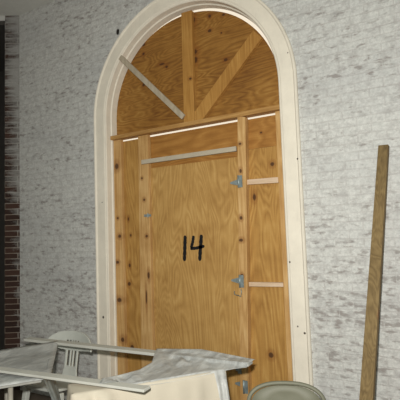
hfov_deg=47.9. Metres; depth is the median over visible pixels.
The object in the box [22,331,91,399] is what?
plastic chair
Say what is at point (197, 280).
door
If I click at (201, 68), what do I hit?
door frame
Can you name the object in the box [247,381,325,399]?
folding chair
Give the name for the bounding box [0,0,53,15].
ceiling
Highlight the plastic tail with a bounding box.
[213,369,229,399]
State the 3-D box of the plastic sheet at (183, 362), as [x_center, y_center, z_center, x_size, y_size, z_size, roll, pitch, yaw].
[-0.162,1.010,2.646,0.722,0.079,0.775,-5,-5,31]
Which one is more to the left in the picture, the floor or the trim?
the floor
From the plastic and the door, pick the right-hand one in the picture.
the door
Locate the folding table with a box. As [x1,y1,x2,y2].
[0,380,41,399]
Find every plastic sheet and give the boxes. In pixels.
[0,341,57,385]
[99,349,254,384]
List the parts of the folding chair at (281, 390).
backrest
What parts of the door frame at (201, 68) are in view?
panel, post, transom rail, transom panel, transom panel, panel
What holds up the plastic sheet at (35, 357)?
on the folding table
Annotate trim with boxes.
[94,0,313,391]
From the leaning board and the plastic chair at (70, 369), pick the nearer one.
the leaning board
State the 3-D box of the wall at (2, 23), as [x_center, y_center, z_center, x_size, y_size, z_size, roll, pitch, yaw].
[-3.509,0.006,4.827,2.340,4.100,3.500,-5,-5,31]
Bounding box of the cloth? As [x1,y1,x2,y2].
[66,371,226,399]
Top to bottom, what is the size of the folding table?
0.735 m
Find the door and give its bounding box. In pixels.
[144,157,247,399]
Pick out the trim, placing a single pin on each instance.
(157, 13)
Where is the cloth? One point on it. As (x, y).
(204, 387)
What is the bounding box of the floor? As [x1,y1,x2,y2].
[0,388,51,399]
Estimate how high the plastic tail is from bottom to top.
0.552 m
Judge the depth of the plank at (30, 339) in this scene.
3.30 m
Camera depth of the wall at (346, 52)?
3.27 m
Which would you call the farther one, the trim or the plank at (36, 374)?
the trim
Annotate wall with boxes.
[0,21,4,349]
[5,15,19,389]
[19,0,399,399]
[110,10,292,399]
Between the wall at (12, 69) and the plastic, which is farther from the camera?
the wall at (12, 69)
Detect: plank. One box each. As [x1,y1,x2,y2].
[0,367,149,392]
[24,337,252,366]
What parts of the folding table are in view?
leg, leg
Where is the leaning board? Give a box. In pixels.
[359,144,389,399]
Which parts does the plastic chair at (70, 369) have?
leg, seat, backrest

